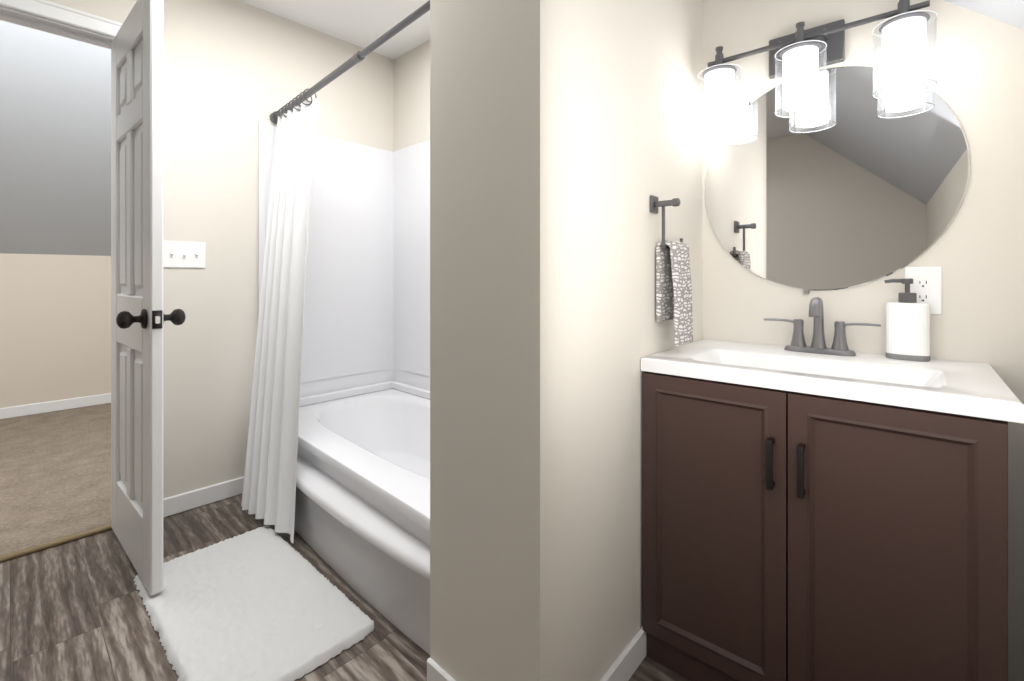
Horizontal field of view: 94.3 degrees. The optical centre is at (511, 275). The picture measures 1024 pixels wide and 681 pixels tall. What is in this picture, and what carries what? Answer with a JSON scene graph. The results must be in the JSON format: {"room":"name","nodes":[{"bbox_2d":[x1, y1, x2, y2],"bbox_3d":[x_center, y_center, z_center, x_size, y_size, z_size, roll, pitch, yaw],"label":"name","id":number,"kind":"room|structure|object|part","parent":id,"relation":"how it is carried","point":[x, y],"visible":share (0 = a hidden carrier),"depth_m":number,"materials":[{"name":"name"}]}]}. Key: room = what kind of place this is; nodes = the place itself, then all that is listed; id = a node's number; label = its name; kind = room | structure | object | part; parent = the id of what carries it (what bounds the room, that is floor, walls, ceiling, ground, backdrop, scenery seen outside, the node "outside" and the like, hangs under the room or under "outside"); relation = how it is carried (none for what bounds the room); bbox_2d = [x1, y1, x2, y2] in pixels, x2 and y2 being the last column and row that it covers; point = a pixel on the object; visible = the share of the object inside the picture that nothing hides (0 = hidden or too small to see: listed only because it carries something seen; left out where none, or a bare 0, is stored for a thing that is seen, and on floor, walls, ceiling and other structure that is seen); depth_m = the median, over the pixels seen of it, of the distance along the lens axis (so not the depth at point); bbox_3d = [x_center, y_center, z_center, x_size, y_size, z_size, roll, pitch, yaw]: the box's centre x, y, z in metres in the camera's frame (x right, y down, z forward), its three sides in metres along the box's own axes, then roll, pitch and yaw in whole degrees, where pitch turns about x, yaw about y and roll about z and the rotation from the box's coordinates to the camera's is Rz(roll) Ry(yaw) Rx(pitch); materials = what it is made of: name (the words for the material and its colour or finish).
{"room":"bathroom","nodes":[
{"label":"bathroom","id":0,"kind":"room"},
{"bbox_2d":[0,403,110,555],"bbox_3d":[-2.647,1.059,2.779,2.575,0.062,5.040,0,0,43],"label":"floor","id":1,"kind":"structure","parent":0,"point":[55,475],"depth_m":2.44,"materials":[{"name":"beige carpet"}]},
{"bbox_2d":[0,253,110,407],"bbox_3d":[-3.539,0.435,3.622,0.120,1.210,5.040,0,0,43],"label":"wall","id":2,"kind":"structure","parent":0,"point":[55,327],"depth_m":3.60,"materials":[{"name":"beige paint"}]},
{"bbox_2d":[0,393,110,419],"bbox_3d":[-3.491,0.988,3.577,0.013,0.080,4.800,0,0,43],"label":"baseboard","id":3,"kind":"structure","parent":2,"relation":"attached to","point":[58,405],"depth_m":3.59,"materials":[{"name":"white wood"}]},
{"bbox_2d":[0,20,110,255],"bbox_3d":[-3.067,-0.810,3.175,1.420,1.540,5.040,0,0,43],"label":"ceiling","id":4,"kind":"structure","parent":0,"point":[55,144],"depth_m":3.11,"materials":[{"name":"grey paint"}]},
{"bbox_2d":[46,0,393,498],"bbox_3d":[-1.723,-0.260,1.904,0.120,2.600,5.040,0,0,43],"label":"wall","id":5,"kind":"structure","parent":0,"point":[235,72],"depth_m":2.21,"materials":[{"name":"beige paint"}]},
{"bbox_2d":[0,5,113,48],"bbox_3d":[-1.859,0.030,1.760,0.120,2.020,0.676,0,0,43],"label":"door frame","id":6,"kind":"structure","parent":5,"relation":"in","point":[14,16],"depth_m":1.83,"materials":[{"name":"white wood"}]},
{"bbox_2d":[111,0,185,594],"bbox_3d":[-1.363,0.036,1.731,0.634,1.963,0.184,0,0,43],"label":"door","id":7,"kind":"structure","parent":6,"relation":"attached to","point":[137,283],"depth_m":1.62,"materials":[{"name":"white wood"}]},
{"bbox_3d":[-1.169,0.140,1.548,0.099,0.065,0.184,0,0,43],"label":"knob","id":8,"kind":"part","parent":7,"relation":"part of","materials":[{"name":"brown metal"}]},
{"bbox_2d":[155,316,159,323],"bbox_3d":[-1.129,0.140,1.513,0.008,0.024,0.014,0,0,43],"label":"latch","id":9,"kind":"object","parent":7,"relation":"attached to","point":[157,319],"depth_m":1.51,"materials":[{"name":"silver metal"}]},
{"bbox_2d":[0,0,122,36],"bbox_3d":[-1.859,0.006,1.760,0.160,2.068,0.772,0,0,43],"label":"door frame","id":10,"kind":"structure","parent":5,"relation":"attached to","point":[70,16],"depth_m":1.81,"materials":[{"name":"white wood"}]},
{"bbox_2d":[163,241,205,267],"bbox_3d":[-1.445,-0.093,2.096,0.019,0.115,0.164,0,0,43],"label":"switch plate","id":11,"kind":"object","parent":5,"relation":"attached to","point":[177,254],"visible":0.85,"depth_m":2.10,"materials":[{"name":"white plastic"}]},
{"bbox_2d":[163,476,243,517],"bbox_3d":[-1.379,1.000,2.170,0.013,0.080,0.438,0,0,43],"label":"baseboard","id":12,"kind":"structure","parent":5,"relation":"attached to","point":[179,503],"depth_m":2.14,"materials":[{"name":"white wood"}]},
{"bbox_2d":[241,0,429,543],"bbox_3d":[-0.703,0.084,1.785,1.525,1.832,0.265,0,0,43],"label":"shower curtain","id":13,"kind":"object","parent":5,"relation":"attached to","point":[269,488],"visible":1,"depth_m":2.02,"materials":[{"name":"white fabric"}]},
{"bbox_2d":[238,0,429,59],"bbox_3d":[-1.160,-1.360,1.186,1.925,0.100,3.770,0,0,43],"label":"ceiling","id":14,"kind":"structure","parent":0,"point":[363,23],"depth_m":2.42,"materials":[{"name":"white paint"}]},
{"bbox_2d":[0,494,690,680],"bbox_3d":[-0.782,1.065,0.829,2.815,0.050,3.770,0,0,43],"label":"floor","id":15,"kind":"structure","parent":0,"point":[74,610],"depth_m":1.44,"materials":[{"name":"plastic"}]},
{"bbox_2d":[0,524,111,561],"bbox_3d":[-1.847,1.033,1.749,0.032,0.014,0.636,0,0,43],"label":"trim","id":16,"kind":"structure","parent":15,"relation":"on","point":[32,549],"depth_m":1.83,"materials":[{"name":"wood"}]},
{"bbox_2d":[133,525,374,680],"bbox_3d":[-0.847,1.026,1.513,0.840,0.023,0.462,0,0,43],"label":"bath mat","id":17,"kind":"object","parent":15,"relation":"on","point":[266,603],"visible":0.94,"depth_m":1.43,"materials":[{"name":"white fabric"}]},
{"bbox_2d":[258,122,429,654],"bbox_3d":[-0.454,0.145,2.048,1.519,1.790,0.842,0,0,43],"label":"bathtub","id":18,"kind":"object","parent":15,"relation":"on","point":[362,516],"visible":0.46,"depth_m":2.55,"materials":[{"name":"white plastic"}]},
{"bbox_2d":[641,339,1023,680],"bbox_3d":[0.774,0.631,1.238,0.715,0.817,0.527,0,0,40],"label":"bathroom vanity","id":19,"kind":"object","parent":15,"relation":"on","point":[814,517],"visible":1,"depth_m":1.03,"materials":[{"name":"brown wood"}]},
{"bbox_3d":[0.607,0.424,1.054,0.073,0.112,0.030,0,0,40],"label":"handle","id":20,"kind":"part","parent":19,"relation":"part of","materials":[{"name":"brown metal"}]},
{"bbox_2d":[764,297,880,355],"bbox_3d":[0.873,0.142,1.359,0.286,0.162,0.119,0,0,40],"label":"faucet","id":21,"kind":"object","parent":19,"relation":"on","point":[839,347],"visible":1,"depth_m":1.36,"materials":[{"name":"grey metal"}]},
{"bbox_2d":[884,278,929,360],"bbox_3d":[1.057,0.115,1.272,0.095,0.215,0.060,0,0,40],"label":"soap dispenser","id":22,"kind":"object","parent":19,"relation":"on","point":[907,326],"visible":1,"depth_m":1.25,"materials":[{"name":"white plastic"}]},
{"bbox_2d":[394,40,429,150],"bbox_3d":[-0.104,-0.210,2.383,1.575,2.500,0.120,0,0,43],"label":"wall","id":23,"kind":"structure","parent":0,"point":[411,97],"depth_m":2.75,"materials":[{"name":"beige paint"}]},
{"bbox_2d":[430,0,702,680],"bbox_3d":[0.292,-0.135,1.464,0.362,2.350,1.068,0,0,43],"label":"wall","id":24,"kind":"structure","parent":0,"point":[566,139],"depth_m":1.09,"materials":[{"name":"beige paint"}]},
{"bbox_2d":[427,658,455,680],"bbox_3d":[-0.097,1.000,1.088,0.315,0.080,0.013,0,0,43],"label":"baseboard","id":25,"kind":"structure","parent":24,"relation":"attached to","point":[435,672],"depth_m":1.17,"materials":[{"name":"white wood"}]},
{"bbox_2d":[600,626,645,680],"bbox_3d":[0.209,1.000,1.120,0.038,0.080,0.481,0,0,43],"label":"baseboard","id":26,"kind":"structure","parent":24,"relation":"attached to","point":[627,662],"depth_m":1.22,"materials":[{"name":"white wood"}]},
{"bbox_2d":[650,195,692,345],"bbox_3d":[0.469,-0.016,1.377,0.076,0.422,0.162,0,0,40],"label":"towel ring","id":27,"kind":"object","parent":24,"relation":"attached to","point":[673,290],"visible":1,"depth_m":1.36,"materials":[{"name":"grey fabric"}]},
{"bbox_2d":[656,240,692,345],"bbox_3d":[0.476,0.047,1.386,0.069,0.297,0.124,0,0,40],"label":"towel","id":28,"kind":"object","parent":27,"relation":"hanging from","point":[673,276],"depth_m":1.36,"materials":[{"name":"grey fabric"}]},
{"bbox_2d":[703,0,1023,680],"bbox_3d":[1.092,-0.210,1.397,1.005,2.500,0.172,0,0,43],"label":"wall","id":29,"kind":"structure","parent":0,"point":[975,251],"depth_m":1.25,"materials":[{"name":"beige paint"}]},
{"bbox_2d":[698,0,936,131],"bbox_3d":[0.858,-0.618,1.401,0.590,0.271,0.175,0,0,40],"label":"sconce","id":30,"kind":"object","parent":29,"relation":"attached to","point":[799,57],"visible":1,"depth_m":1.35,"materials":[{"name":"white glass"}]},
{"bbox_2d":[705,66,969,293],"bbox_3d":[0.931,-0.284,1.448,0.670,0.682,0.009,0,0,41],"label":"mirror","id":31,"kind":"object","parent":29,"relation":"attached to","point":[854,183],"visible":0.85,"depth_m":1.41,"materials":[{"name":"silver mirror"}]},
{"bbox_2d":[905,267,941,314],"bbox_3d":[1.117,0.040,1.291,0.076,0.128,0.008,0,0,40],"label":"electrical outlet plate","id":32,"kind":"object","parent":29,"relation":"attached to","point":[926,286],"visible":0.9,"depth_m":1.28,"materials":[{"name":"white plastic"}]},
{"bbox_2d":[944,0,1023,29],"bbox_3d":[-0.110,-0.950,0.193,0.965,0.960,3.770,0,0,43],"label":"ceiling","id":33,"kind":"structure","parent":0,"point":[1010,12],"depth_m":1.16,"materials":[{"name":"grey paint"}]}
]}

